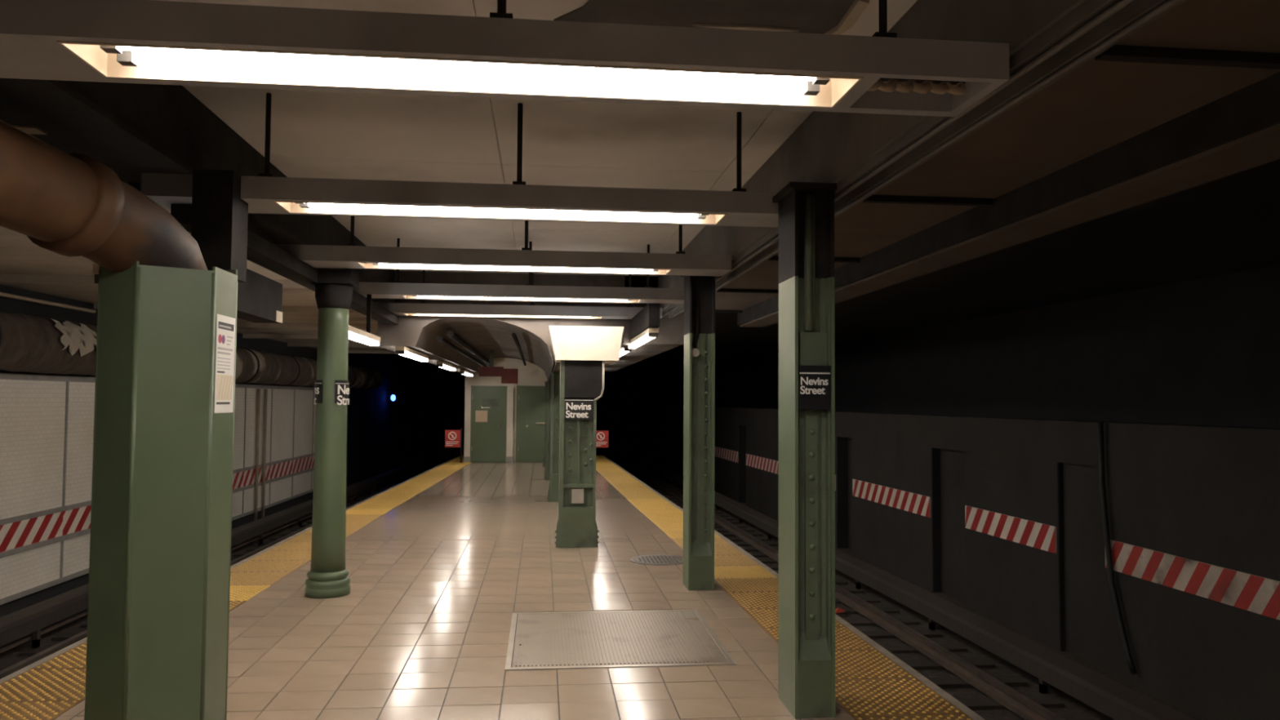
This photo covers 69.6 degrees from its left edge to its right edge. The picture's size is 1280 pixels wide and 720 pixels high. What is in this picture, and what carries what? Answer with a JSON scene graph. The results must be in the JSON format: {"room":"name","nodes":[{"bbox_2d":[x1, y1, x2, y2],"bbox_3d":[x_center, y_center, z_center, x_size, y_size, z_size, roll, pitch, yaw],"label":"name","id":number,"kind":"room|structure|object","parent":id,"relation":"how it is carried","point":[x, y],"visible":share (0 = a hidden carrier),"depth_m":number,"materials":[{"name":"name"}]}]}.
{"room":"transit interior","nodes":[
{"label":"transit interior","id":0,"kind":"room"},
{"bbox_2d":[0,119,395,353],"bbox_3d":[-5.110,-1.030,7.554,4.200,0.320,36.000,1,-2,-6],"label":"ceiling","id":1,"kind":"structure","parent":0,"point":[24,264],"depth_m":10.39,"materials":[{"name":"paint"}]},
{"bbox_2d":[0,292,95,313],"bbox_3d":[-6.806,-0.714,9.575,0.044,0.044,4.402,1,-2,-5],"label":"conduit","id":2,"kind":"object","parent":1,"relation":"attached to","point":[2,294],"visible":1,"depth_m":10.64,"materials":[{"name":"metal"}]},
{"bbox_2d":[92,263,99,284],"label":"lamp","id":3,"kind":"object","parent":1,"relation":"hanging from","point":[95,268],"depth_m":4.71,"materials":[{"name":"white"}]},
{"bbox_2d":[0,284,435,617],"bbox_3d":[-7.789,1.366,16.729,0.316,4.550,55.025,1,-2,-5],"label":"wall","id":4,"kind":"structure","parent":0,"point":[46,420],"depth_m":12.07,"materials":[{"name":"white tile"}]},
{"bbox_2d":[0,311,382,389],"bbox_3d":[-7.340,0.093,16.731,0.677,0.669,23.808,1,-2,-5],"label":"pipe","id":5,"kind":"object","parent":4,"relation":"attached to","point":[28,343],"visible":0.69,"depth_m":10.75,"materials":[{"name":"metal"}]},
{"bbox_2d":[253,388,260,520],"bbox_3d":[-7.754,1.980,18.640,0.058,2.790,0.058,1,-2,-6],"label":"conduit","id":6,"kind":"object","parent":4,"relation":"attached to","point":[258,389],"visible":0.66,"depth_m":18.62,"materials":[{"name":"metal"}]},
{"bbox_2d":[261,389,267,518],"bbox_3d":[-7.789,1.999,19.078,0.058,2.790,0.058,1,-2,-6],"label":"conduit","id":7,"kind":"object","parent":4,"relation":"attached to","point":[265,390],"visible":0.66,"depth_m":19.06,"materials":[{"name":"metal"}]},
{"bbox_2d":[386,389,395,400],"bbox_3d":[-8.733,1.232,32.236,0.341,0.408,0.166,1,-2,-6],"label":"lamp","id":8,"kind":"object","parent":4,"relation":"attached to","point":[393,397],"visible":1,"depth_m":32.20,"materials":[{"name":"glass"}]},
{"bbox_2d":[0,456,457,664],"bbox_3d":[-6.290,3.557,16.795,4.300,0.200,55.000,1,-2,-6],"label":"left trackbed","id":9,"kind":"structure","parent":0,"point":[11,656],"depth_m":11.47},
{"bbox_2d":[0,664,13,671],"bbox_3d":[-5.313,3.162,9.387,2.500,0.100,0.220,1,-2,-6],"label":"tie","id":10,"kind":"object","parent":9,"relation":"on","point":[2,667],"visible":0.02,"depth_m":9.31,"materials":[{"name":"wood"}]},
{"bbox_2d":[18,647,48,657],"bbox_3d":[-5.362,3.184,10.005,2.500,0.100,0.220,1,-2,-6],"label":"tie","id":11,"kind":"object","parent":9,"relation":"on","point":[30,651],"visible":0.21,"depth_m":9.83,"materials":[{"name":"wood"}]},
{"bbox_2d":[51,632,79,641],"bbox_3d":[-5.412,3.206,10.623,2.500,0.100,0.220,1,-2,-6],"label":"tie","id":12,"kind":"object","parent":9,"relation":"on","point":[61,637],"visible":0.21,"depth_m":10.43,"materials":[{"name":"wood"}]},
{"bbox_2d":[80,622,87,627],"bbox_3d":[-5.461,3.241,11.240,2.500,0.100,0.220,1,-2,-6],"label":"tie","id":13,"kind":"object","parent":9,"relation":"on","point":[83,625],"visible":0.14,"depth_m":11.01,"materials":[{"name":"wood"}]},
{"bbox_2d":[233,552,248,556],"bbox_3d":[-5.814,3.445,16.186,2.500,0.100,0.220,1,-2,-6],"label":"tie","id":14,"kind":"object","parent":9,"relation":"on","point":[237,554],"visible":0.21,"depth_m":15.96,"materials":[{"name":"wood"}]},
{"bbox_2d":[246,547,258,551],"bbox_3d":[-5.854,3.482,16.804,2.500,0.100,0.220,1,-2,-6],"label":"tie","id":15,"kind":"object","parent":9,"relation":"on","point":[249,548],"visible":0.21,"depth_m":16.63,"materials":[{"name":"wood"}]},
{"bbox_2d":[258,542,271,545],"bbox_3d":[-5.895,3.497,17.423,2.500,0.100,0.220,1,-2,-6],"label":"tie","id":16,"kind":"object","parent":9,"relation":"on","point":[264,543],"visible":0.14,"depth_m":17.20,"materials":[{"name":"wood"}]},
{"bbox_2d":[269,537,281,540],"bbox_3d":[-5.936,3.530,18.042,2.500,0.100,0.220,1,-2,-6],"label":"tie","id":17,"kind":"object","parent":9,"relation":"on","point":[272,538],"visible":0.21,"depth_m":17.86,"materials":[{"name":"wood"}]},
{"bbox_2d":[280,533,290,535],"bbox_3d":[-5.976,3.561,18.660,2.500,0.100,0.220,1,-2,-6],"label":"tie","id":18,"kind":"object","parent":9,"relation":"on","point":[282,534],"visible":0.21,"depth_m":18.44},
{"bbox_2d":[289,528,301,531],"bbox_3d":[-6.017,3.587,19.279,2.500,0.100,0.220,1,-2,-6],"label":"tie","id":19,"kind":"object","parent":9,"relation":"on","point":[292,529],"visible":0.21,"depth_m":19.13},
{"bbox_2d":[298,524,309,527],"bbox_3d":[-6.058,3.605,19.898,2.500,0.100,0.220,1,-2,-6],"label":"tie","id":20,"kind":"object","parent":9,"relation":"on","point":[303,525],"visible":0.14,"depth_m":19.68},
{"bbox_3d":[-6.545,3.926,27.321,2.500,0.100,0.220,1,-2,-6],"label":"tie","id":21,"kind":"object","parent":9,"relation":"on","visible":0},
{"bbox_2d":[0,453,440,653],"bbox_3d":[-6.815,3.105,14.247,0.623,0.385,50.025,1,-2,-4],"label":"track","id":22,"kind":"object","parent":21,"relation":"on","point":[23,628],"visible":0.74,"depth_m":10.97,"materials":[{"name":"metal"}]},
{"bbox_3d":[-5.692,3.368,14.330,2.500,0.100,0.220,1,-2,-6],"label":"tie","id":23,"kind":"object","parent":9,"relation":"on","visible":0},
{"bbox_2d":[0,459,450,679],"bbox_3d":[-6.254,3.236,14.301,0.493,0.145,50.022,1,-2,-4],"label":"rail","id":24,"kind":"object","parent":23,"relation":"on","point":[80,636],"visible":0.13,"depth_m":9.73,"materials":[{"name":"metal"}]},
{"bbox_2d":[0,454,984,719],"bbox_3d":[-1.327,2.527,8.307,5.400,1.131,37.000,1,-2,-6],"label":"floor","id":25,"kind":"structure","parent":0,"point":[440,562],"depth_m":6.55,"materials":[{"name":"tile"}]},
{"bbox_2d":[84,260,237,719],"bbox_3d":[-2.226,0.667,4.323,0.497,2.250,0.636,1,-2,-6],"label":"column","id":26,"kind":"structure","parent":25,"relation":"on","point":[160,561],"depth_m":4.09,"materials":[{"name":"metal"}]},
{"bbox_2d":[213,313,235,413],"bbox_3d":[-1.975,0.021,4.382,0.003,0.460,0.255,1,-2,-6],"label":"notice","id":27,"kind":"object","parent":26,"relation":"attached to","point":[225,326],"visible":1,"depth_m":4.37,"materials":[{"name":"paper"}]},
{"bbox_2d":[304,269,359,598],"bbox_3d":[-2.570,0.599,7.653,0.356,2.670,0.356,1,-2,-6],"label":"round column","id":28,"kind":"structure","parent":25,"relation":"on","point":[327,576],"depth_m":7.55,"materials":[{"name":"metal"}]},
{"bbox_2d":[314,379,323,404],"bbox_3d":[-2.659,0.271,7.658,0.094,0.205,0.252,1,-2,-6],"label":"station sign","id":29,"kind":"object","parent":28,"relation":"attached to","point":[318,389],"visible":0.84,"depth_m":7.55,"materials":[{"name":"black metal"}]},
{"bbox_2d":[334,380,349,404],"bbox_3d":[-2.476,0.273,7.677,0.094,0.205,0.252,1,-2,-6],"label":"station sign","id":30,"kind":"object","parent":28,"relation":"attached to","point":[341,388],"visible":1,"depth_m":7.59,"materials":[{"name":"black metal"}]},
{"bbox_2d":[444,428,462,462],"bbox_3d":[-4.679,2.154,23.072,0.419,0.870,0.046,1,-3,-11],"label":"warning sign","id":31,"kind":"object","parent":25,"relation":"on","point":[453,438],"visible":1,"depth_m":23.07,"materials":[{"name":"red metal"}]},
{"bbox_2d":[542,381,546,466],"bbox_3d":[-2.102,1.544,22.217,0.488,2.050,0.320,1,-2,-6],"label":"column","id":32,"kind":"structure","parent":25,"relation":"on","point":[544,462],"depth_m":22.05,"materials":[{"name":"metal"}]},
{"bbox_2d":[544,377,551,479],"bbox_3d":[-1.688,1.392,18.644,0.488,2.050,0.320,1,-2,-6],"label":"column","id":33,"kind":"structure","parent":25,"relation":"on","point":[547,475],"depth_m":18.48,"materials":[{"name":"metal"}]},
{"bbox_2d":[546,372,559,502],"bbox_3d":[-1.232,1.225,14.724,0.488,2.050,0.320,1,-2,-6],"label":"column","id":34,"kind":"structure","parent":25,"relation":"on","point":[553,491],"depth_m":14.61,"materials":[{"name":"metal"}]},
{"bbox_2d":[554,360,604,547],"bbox_3d":[-0.677,1.035,10.245,0.526,2.050,0.352,1,-2,-6],"label":"column","id":35,"kind":"structure","parent":25,"relation":"on","point":[576,526],"depth_m":10.13,"materials":[{"name":"metal"}]},
{"bbox_2d":[563,483,593,487],"bbox_3d":[-0.681,1.383,10.130,0.325,0.035,0.090,1,-2,-6],"label":"shelf","id":36,"kind":"object","parent":35,"relation":"attached to","point":[565,485],"depth_m":10.09,"materials":[{"name":"metal"}]},
{"bbox_2d":[564,399,593,419],"bbox_3d":[-0.671,0.542,10.124,0.319,0.225,0.008,1,-2,-6],"label":"station sign","id":37,"kind":"object","parent":35,"relation":"attached to","point":[575,409],"visible":1,"depth_m":10.12,"materials":[{"name":"black metal"}]},
{"bbox_2d":[595,430,608,447],"bbox_3d":[-1.015,2.197,23.474,0.418,0.870,0.051,1,-2,-6],"label":"warning sign","id":38,"kind":"object","parent":25,"relation":"on","point":[602,437],"visible":0.72,"depth_m":23.46,"materials":[{"name":"red metal"}]},
{"bbox_2d":[504,609,736,671],"bbox_3d":[-0.185,1.892,6.306,1.410,0.012,1.470,1,-2,-6],"label":"floor hatch","id":39,"kind":"object","parent":25,"relation":"on","point":[566,640],"visible":1,"depth_m":6.16,"materials":[{"name":"metal"}]},
{"bbox_2d":[630,554,683,564],"bbox_3d":[0.199,2.025,9.326,0.600,0.014,0.600,1,-2,-6],"label":"manhole cover","id":40,"kind":"object","parent":25,"relation":"on","point":[652,559],"visible":0.97,"depth_m":9.30,"materials":[{"name":"metal"}]},
{"bbox_2d":[680,275,715,590],"bbox_3d":[0.516,0.593,8.062,0.283,2.760,0.360,1,-2,-6],"label":"column","id":41,"kind":"structure","parent":25,"relation":"on","point":[699,398],"depth_m":7.96,"materials":[{"name":"metal"}]},
{"bbox_2d":[772,182,836,719],"bbox_3d":[0.888,0.460,4.928,0.272,2.760,0.375,1,-2,-6],"label":"column","id":42,"kind":"structure","parent":25,"relation":"on","point":[806,437],"depth_m":4.82,"materials":[{"name":"metal"}]},
{"bbox_2d":[798,365,831,409],"bbox_3d":[0.909,0.144,4.783,0.171,0.230,0.008,1,-2,-6],"label":"station sign","id":43,"kind":"object","parent":42,"relation":"attached to","point":[814,381],"visible":1,"depth_m":4.78,"materials":[{"name":"black metal"}]},
{"bbox_2d":[463,357,546,462],"bbox_3d":[-3.027,1.785,25.045,3.220,4.000,3.045,1,-2,-6],"label":"wall","id":44,"kind":"structure","parent":0,"point":[530,375],"depth_m":23.55,"materials":[{"name":"white paint"}]},
{"bbox_2d":[470,386,507,462],"bbox_3d":[-3.861,1.636,23.480,0.930,1.950,0.112,1,-2,-6],"label":"door","id":45,"kind":"structure","parent":44,"relation":"in","point":[488,423],"depth_m":23.46,"materials":[{"name":"green paint"}]},
{"bbox_2d":[515,386,545,462],"bbox_3d":[-2.702,1.650,23.602,0.920,1.950,0.112,1,-2,-6],"label":"door","id":46,"kind":"structure","parent":44,"relation":"in","point":[530,443],"depth_m":23.57,"materials":[{"name":"green paint"}]},
{"bbox_2d":[427,363,684,456],"bbox_3d":[-3.769,2.592,44.934,16.000,4.700,0.300,1,-2,-6],"label":"wall","id":47,"kind":"structure","parent":0,"point":[624,389],"depth_m":45.05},
{"bbox_2d":[0,0,1279,377],"bbox_3d":[-0.464,-0.812,7.434,5.220,1.400,34.800,1,-2,-6],"label":"ceiling","id":48,"kind":"structure","parent":0,"point":[1069,113],"depth_m":4.72,"materials":[{"name":"metal"}]},
{"bbox_2d":[0,120,207,272],"bbox_3d":[-2.534,-0.675,2.943,0.466,0.704,3.243,0,-3,10],"label":"drain pipe","id":49,"kind":"object","parent":48,"relation":"attached to","point":[69,205],"visible":0.84,"depth_m":3.75,"materials":[{"name":"metal"}]},
{"bbox_2d":[343,268,380,346],"bbox_3d":[-2.695,-0.494,8.814,0.110,0.627,1.800,1,-2,-6],"label":"lamp","id":50,"kind":"object","parent":48,"relation":"hanging from","point":[355,334],"visible":0.61,"depth_m":9.21,"materials":[{"name":"white"}]},
{"bbox_2d":[395,346,428,362],"bbox_3d":[-3.098,-0.078,12.588,0.110,0.117,2.460,1,-2,-6],"label":"lamp","id":51,"kind":"object","parent":48,"relation":"hanging from","point":[401,350],"visible":1,"depth_m":12.11,"materials":[{"name":"white"}]},
{"bbox_2d":[436,360,456,371],"bbox_3d":[-3.567,0.110,17.009,0.110,0.117,2.460,1,-2,-6],"label":"lamp","id":52,"kind":"object","parent":48,"relation":"hanging from","point":[442,364],"visible":0.99,"depth_m":16.50,"materials":[{"name":"white"}]},
{"bbox_2d":[57,40,862,107],"bbox_3d":[-0.517,-0.980,3.006,2.460,0.119,0.300,1,-2,-6],"label":"lamp","id":53,"kind":"object","parent":48,"relation":"attached to","point":[117,60],"visible":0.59,"depth_m":3.06,"materials":[{"name":"white"}]},
{"bbox_2d":[436,335,486,366],"bbox_3d":[-3.327,-0.059,17.993,0.080,0.079,11.050,1,-2,-6],"label":"pipe","id":54,"kind":"object","parent":48,"relation":"attached to","point":[439,338],"visible":0.88,"depth_m":14.94,"materials":[{"name":"metal"}]},
{"bbox_2d":[459,368,473,376],"bbox_3d":[-4.036,0.299,21.431,0.110,0.117,2.460,1,-2,-6],"label":"lamp","id":55,"kind":"object","parent":48,"relation":"hanging from","point":[463,371],"visible":0.98,"depth_m":20.83,"materials":[{"name":"white"}]},
{"bbox_2d":[446,330,489,365],"bbox_3d":[-3.187,-0.117,18.011,0.109,0.109,11.050,1,-2,-6],"label":"pipe","id":56,"kind":"object","parent":48,"relation":"attached to","point":[450,334],"visible":0.85,"depth_m":14.72,"materials":[{"name":"metal"}]},
{"bbox_2d":[479,350,518,383],"bbox_3d":[-3.040,0.150,19.776,0.830,0.710,0.150,1,-2,-6],"label":"sign box","id":57,"kind":"object","parent":48,"relation":"hanging from","point":[508,375],"visible":1,"depth_m":19.73,"materials":[{"name":"red paint"}]},
{"bbox_2d":[274,200,726,224],"bbox_3d":[-0.750,-0.886,5.202,2.460,0.119,0.300,1,-2,-6],"label":"lamp","id":58,"kind":"object","parent":48,"relation":"attached to","point":[313,207],"visible":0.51,"depth_m":5.28,"materials":[{"name":"white"}]},
{"bbox_2d":[404,313,601,318],"bbox_3d":[-1.715,-0.614,11.641,2.460,0.119,0.300,1,-2,-6],"label":"lamp","id":59,"kind":"object","parent":48,"relation":"attached to","point":[406,314],"visible":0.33,"depth_m":11.75,"materials":[{"name":"white"}]},
{"bbox_2d":[356,262,671,275],"bbox_3d":[-0.984,-0.792,7.408,2.460,0.119,0.300,1,-2,-6],"label":"lamp","id":60,"kind":"object","parent":48,"relation":"attached to","point":[365,264],"visible":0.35,"depth_m":7.50,"materials":[{"name":"white"}]},
{"bbox_2d":[511,332,526,365],"bbox_3d":[-2.332,-0.107,18.101,0.070,0.069,11.050,1,-2,-6],"label":"pipe","id":61,"kind":"object","parent":48,"relation":"attached to","point":[513,335],"visible":1,"depth_m":14.98,"materials":[{"name":"metal"}]},
{"bbox_2d":[401,294,641,302],"bbox_3d":[-1.222,-0.697,9.653,2.460,0.119,0.300,1,-2,-6],"label":"lamp","id":62,"kind":"object","parent":48,"relation":"attached to","point":[437,297],"visible":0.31,"depth_m":9.76,"materials":[{"name":"white"}]},
{"bbox_2d":[619,347,631,356],"bbox_3d":[-0.301,-0.120,14.296,0.110,0.097,2.460,1,-2,-6],"label":"lamp","id":63,"kind":"object","parent":48,"relation":"hanging from","point":[624,350],"visible":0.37,"depth_m":13.29,"materials":[{"name":"white"}]},
{"bbox_2d":[627,328,658,349],"bbox_3d":[0.020,-0.256,11.266,0.110,0.112,2.460,1,-2,-6],"label":"lamp","id":64,"kind":"object","parent":48,"relation":"hanging from","point":[649,334],"visible":0.99,"depth_m":10.71,"materials":[{"name":"white"}]},
{"bbox_2d":[867,77,966,94],"bbox_3d":[0.938,-0.958,3.180,0.389,0.088,0.083,1,-2,-6],"label":"cable loop","id":65,"kind":"object","parent":48,"relation":"attached to","point":[889,85],"visible":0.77,"depth_m":3.15,"materials":[{"name":"rubber"}]},
{"bbox_2d":[605,456,1203,719],"bbox_3d":[2.710,3.661,17.745,5.800,0.200,55.000,1,-2,-6],"label":"right trackbed","id":66,"kind":"structure","parent":0,"point":[1073,708],"depth_m":10.12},
{"bbox_2d":[646,484,673,485],"bbox_3d":[-0.181,4.078,29.862,2.500,0.100,0.220,1,-2,-6],"label":"tie","id":67,"kind":"object","parent":66,"relation":"on","point":[646,484],"visible":0.21,"depth_m":29.82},
{"bbox_2d":[648,485,675,487],"bbox_3d":[-0.101,4.051,29.247,2.500,0.100,0.220,1,-2,-6],"label":"tie","id":68,"kind":"object","parent":66,"relation":"on","point":[649,486],"visible":0.21,"depth_m":29.21,"materials":[{"name":"wood"}]},
{"bbox_2d":[651,487,679,488],"bbox_3d":[-0.022,4.031,28.632,2.500,0.100,0.220,1,-2,-6],"label":"tie","id":69,"kind":"object","parent":66,"relation":"on","point":[651,487],"visible":0.21,"depth_m":28.68,"materials":[{"name":"wood"}]},
{"bbox_2d":[654,489,683,491],"bbox_3d":[0.058,4.008,28.018,2.500,0.100,0.220,1,-2,-6],"label":"tie","id":70,"kind":"object","parent":66,"relation":"on","point":[655,490],"visible":0.14,"depth_m":27.99,"materials":[{"name":"wood"}]},
{"bbox_2d":[632,454,1195,719],"bbox_3d":[2.967,3.248,15.276,0.486,0.325,50.010,1,-3,-7],"label":"rail","id":71,"kind":"object","parent":70,"relation":"on","point":[1055,673],"visible":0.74,"depth_m":9.49,"materials":[{"name":"metal"}]},
{"bbox_2d":[662,495,675,497],"bbox_3d":[0.296,3.923,26.174,2.500,0.100,0.220,1,-2,-6],"label":"tie","id":72,"kind":"object","parent":66,"relation":"on","point":[665,496],"visible":0.02,"depth_m":26.13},
{"bbox_2d":[657,491,683,493],"bbox_3d":[0.137,3.972,27.404,2.500,0.100,0.220,1,-2,-6],"label":"tie","id":73,"kind":"object","parent":66,"relation":"on","point":[657,491],"visible":0.02,"depth_m":27.39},
{"bbox_2d":[659,493,683,495],"bbox_3d":[0.216,3.949,26.789,2.500,0.100,0.220,1,-2,-6],"label":"tie","id":74,"kind":"object","parent":66,"relation":"on","point":[662,494],"visible":0.02,"depth_m":26.75,"materials":[{"name":"wood"}]},
{"bbox_2d":[666,497,679,500],"bbox_3d":[0.375,3.899,25.560,2.500,0.100,0.220,1,-2,-6],"label":"tie","id":75,"kind":"object","parent":66,"relation":"on","point":[669,499],"visible":0.02,"depth_m":25.52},
{"bbox_2d":[670,500,683,502],"bbox_3d":[0.455,3.876,24.945,2.500,0.100,0.220,1,-2,-6],"label":"tie","id":76,"kind":"object","parent":66,"relation":"on","point":[673,501],"visible":0.02,"depth_m":24.90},
{"bbox_2d":[717,514,728,516],"bbox_3d":[0.852,3.744,21.873,2.500,0.100,0.220,1,-2,-6],"label":"tie","id":77,"kind":"object","parent":66,"relation":"on","point":[720,515],"visible":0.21,"depth_m":21.91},
{"bbox_2d":[714,520,741,524],"bbox_3d":[1.011,3.686,20.644,2.500,0.100,0.220,1,-2,-6],"label":"tie","id":78,"kind":"object","parent":66,"relation":"on","point":[731,522],"visible":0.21,"depth_m":20.67,"materials":[{"name":"wood"}]},
{"bbox_2d":[723,517,734,520],"bbox_3d":[0.931,3.714,21.259,2.500,0.100,0.220,1,-2,-6],"label":"tie","id":79,"kind":"object","parent":66,"relation":"on","point":[726,518],"visible":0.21,"depth_m":21.28,"materials":[{"name":"wood"}]},
{"bbox_2d":[714,524,747,528],"bbox_3d":[1.090,3.671,20.029,2.500,0.100,0.220,1,-2,-6],"label":"tie","id":80,"kind":"object","parent":66,"relation":"on","point":[738,526],"visible":0.21,"depth_m":20.05,"materials":[{"name":"wood"}]},
{"bbox_2d":[714,528,755,532],"bbox_3d":[1.170,3.638,19.415,2.500,0.100,0.220,1,-2,-6],"label":"tie","id":81,"kind":"object","parent":66,"relation":"on","point":[717,530],"visible":0.21,"depth_m":19.43,"materials":[{"name":"wood"}]},
{"bbox_2d":[720,533,762,536],"bbox_3d":[1.249,3.608,18.801,2.500,0.100,0.220,1,-2,-6],"label":"tie","id":82,"kind":"object","parent":66,"relation":"on","point":[722,534],"visible":0.21,"depth_m":18.81,"materials":[{"name":"wood"}]},
{"bbox_2d":[727,537,770,541],"bbox_3d":[1.329,3.591,18.186,2.500,0.100,0.220,1,-2,-6],"label":"tie","id":83,"kind":"object","parent":66,"relation":"on","point":[730,539],"visible":0.21,"depth_m":18.20,"materials":[{"name":"wood"}]},
{"bbox_2d":[734,542,778,546],"bbox_3d":[1.408,3.562,17.571,2.500,0.100,0.220,1,-2,-6],"label":"tie","id":84,"kind":"object","parent":66,"relation":"on","point":[771,544],"visible":0.14,"depth_m":17.59,"materials":[{"name":"wood"}]},
{"bbox_2d":[749,553,769,557],"bbox_3d":[1.567,3.510,16.342,2.500,0.100,0.220,1,-2,-6],"label":"tie","id":85,"kind":"object","parent":66,"relation":"on","point":[755,555],"visible":0.02,"depth_m":16.30,"materials":[{"name":"wood"}]},
{"bbox_2d":[741,546,778,551],"bbox_3d":[1.488,3.532,16.957,2.500,0.100,0.220,1,-2,-6],"label":"tie","id":86,"kind":"object","parent":66,"relation":"on","point":[747,549],"visible":0.02,"depth_m":16.92,"materials":[{"name":"wood"}]},
{"bbox_2d":[757,559,778,563],"bbox_3d":[1.647,3.483,15.728,2.500,0.100,0.220,1,-2,-6],"label":"tie","id":87,"kind":"object","parent":66,"relation":"on","point":[763,561],"visible":0.02,"depth_m":15.71,"materials":[{"name":"wood"}]},
{"bbox_2d":[767,565,778,570],"bbox_3d":[1.726,3.458,15.113,2.500,0.100,0.220,1,-2,-6],"label":"tie","id":88,"kind":"object","parent":66,"relation":"on","point":[773,567],"visible":0.02,"depth_m":15.10,"materials":[{"name":"wood"}]},
{"bbox_2d":[621,459,1064,719],"bbox_3d":[2.380,3.336,15.210,0.356,0.145,50.008,1,-3,-7],"label":"rail","id":89,"kind":"object","parent":88,"relation":"on","point":[1016,702],"visible":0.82,"depth_m":9.96,"materials":[{"name":"metal"}]},
{"bbox_2d":[835,607,845,613],"bbox_3d":[2.579,3.226,11.883,0.222,0.060,0.103,1,-3,-17],"label":"litter","id":90,"kind":"object","parent":66,"relation":"on","point":[838,610],"visible":0.8,"depth_m":11.85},
{"bbox_2d":[835,579,847,584],"bbox_3d":[1.886,3.398,13.885,2.500,0.100,0.220,1,-2,-6],"label":"tie","id":91,"kind":"object","parent":66,"relation":"on","point":[837,581],"visible":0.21,"depth_m":13.90,"materials":[{"name":"wood"}]},
{"bbox_2d":[843,587,863,593],"bbox_3d":[1.972,3.375,13.271,2.500,0.100,0.220,1,-2,-6],"label":"tie","id":92,"kind":"object","parent":66,"relation":"on","point":[853,590],"visible":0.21,"depth_m":13.30,"materials":[{"name":"wood"}]},
{"bbox_2d":[835,597,880,603],"bbox_3d":[2.059,3.357,12.657,2.500,0.100,0.220,1,-2,-6],"label":"tie","id":93,"kind":"object","parent":66,"relation":"on","point":[870,600],"visible":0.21,"depth_m":12.69,"materials":[{"name":"wood"}]},
{"bbox_2d":[835,607,899,613],"bbox_3d":[2.146,3.330,12.043,2.500,0.100,0.220,1,-2,-6],"label":"tie","id":94,"kind":"object","parent":66,"relation":"on","point":[887,610],"visible":0.21,"depth_m":12.06,"materials":[{"name":"wood"}]},
{"bbox_2d":[844,617,919,626],"bbox_3d":[2.228,3.304,11.429,2.500,0.100,0.220,1,-2,-6],"label":"tie","id":95,"kind":"object","parent":66,"relation":"on","point":[854,622],"visible":0.21,"depth_m":11.46,"materials":[{"name":"wood"}]},
{"bbox_2d":[860,630,942,639],"bbox_3d":[2.304,3.272,10.814,2.500,0.100,0.220,1,-2,-6],"label":"tie","id":96,"kind":"object","parent":66,"relation":"on","point":[928,633],"visible":0.21,"depth_m":10.84,"materials":[{"name":"wood"}]},
{"bbox_2d":[881,644,967,653],"bbox_3d":[2.379,3.251,10.199,2.500,0.100,0.220,1,-2,-6],"label":"tie","id":97,"kind":"object","parent":66,"relation":"on","point":[952,647],"visible":0.21,"depth_m":10.22,"materials":[{"name":"wood"}]},
{"bbox_2d":[902,658,995,670],"bbox_3d":[2.454,3.222,9.584,2.500,0.100,0.220,1,-2,-6],"label":"tie","id":98,"kind":"object","parent":66,"relation":"on","point":[979,663],"visible":0.21,"depth_m":9.61,"materials":[{"name":"wood"}]},
{"bbox_2d":[926,675,1026,688],"bbox_3d":[2.530,3.190,8.970,2.500,0.100,0.220,1,-2,-6],"label":"tie","id":99,"kind":"object","parent":66,"relation":"on","point":[1011,681],"visible":0.29,"depth_m":8.99,"materials":[{"name":"wood"}]},
{"bbox_2d":[956,695,1063,710],"bbox_3d":[2.605,3.169,8.354,2.500,0.100,0.220,1,-2,-6],"label":"tie","id":100,"kind":"object","parent":66,"relation":"on","point":[973,704],"visible":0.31,"depth_m":8.38,"materials":[{"name":"wood"}]},
{"bbox_2d":[622,159,1279,368],"bbox_3d":[4.069,-0.794,18.079,6.130,0.150,55.000,1,-2,-6],"label":"ceiling","id":101,"kind":"structure","parent":0,"point":[1230,224],"depth_m":10.34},
{"bbox_2d":[638,404,1279,719],"bbox_3d":[3.765,2.389,17.914,0.785,2.770,55.020,1,-3,-7],"label":"wall","id":102,"kind":"structure","parent":0,"point":[1206,494],"depth_m":10.05,"materials":[{"name":"concrete"}]},
{"bbox_2d":[715,446,737,462],"bbox_3d":[2.467,2.715,26.567,0.016,0.300,3.002,1,-3,-8],"label":"board","id":103,"kind":"object","parent":102,"relation":"attached to","point":[732,455],"visible":0.86,"depth_m":26.35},
{"bbox_2d":[746,453,778,474],"bbox_3d":[2.994,2.552,22.704,0.016,0.300,3.002,1,-3,-8],"label":"board","id":104,"kind":"object","parent":102,"relation":"attached to","point":[764,464],"visible":0.97,"depth_m":22.54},
{"bbox_2d":[852,479,930,517],"bbox_3d":[4.043,2.226,15.024,0.016,0.300,3.112,1,-3,-8],"label":"board","id":105,"kind":"object","parent":102,"relation":"attached to","point":[920,504],"visible":1,"depth_m":14.78,"materials":[{"name":"paint"}]},
{"bbox_2d":[964,505,1056,553],"bbox_3d":[4.539,2.072,11.389,0.016,0.300,2.091,1,-3,-8],"label":"board","id":106,"kind":"object","parent":102,"relation":"attached to","point":[1039,535],"visible":1,"depth_m":11.24,"materials":[{"name":"paint"}]},
{"bbox_2d":[1097,422,1137,674],"bbox_3d":[4.779,1.851,9.227,0.061,2.434,0.533,1,-2,-6],"label":"hanging cable","id":107,"kind":"object","parent":102,"relation":"hanging from","point":[1100,425],"visible":1,"depth_m":9.35,"materials":[{"name":"rubber"}]},
{"bbox_2d":[1105,539,1279,620],"bbox_3d":[4.964,1.925,7.933,0.016,0.300,3.120,1,-2,-6],"label":"board","id":108,"kind":"object","parent":102,"relation":"attached to","point":[1245,591],"visible":0.96,"depth_m":8.11,"materials":[{"name":"paint"}]},
{"bbox_2d":[715,264,1279,428],"bbox_3d":[6.116,1.527,18.198,0.300,4.550,55.016,1,-3,-7],"label":"wall","id":109,"kind":"structure","parent":0,"point":[1206,351],"depth_m":13.43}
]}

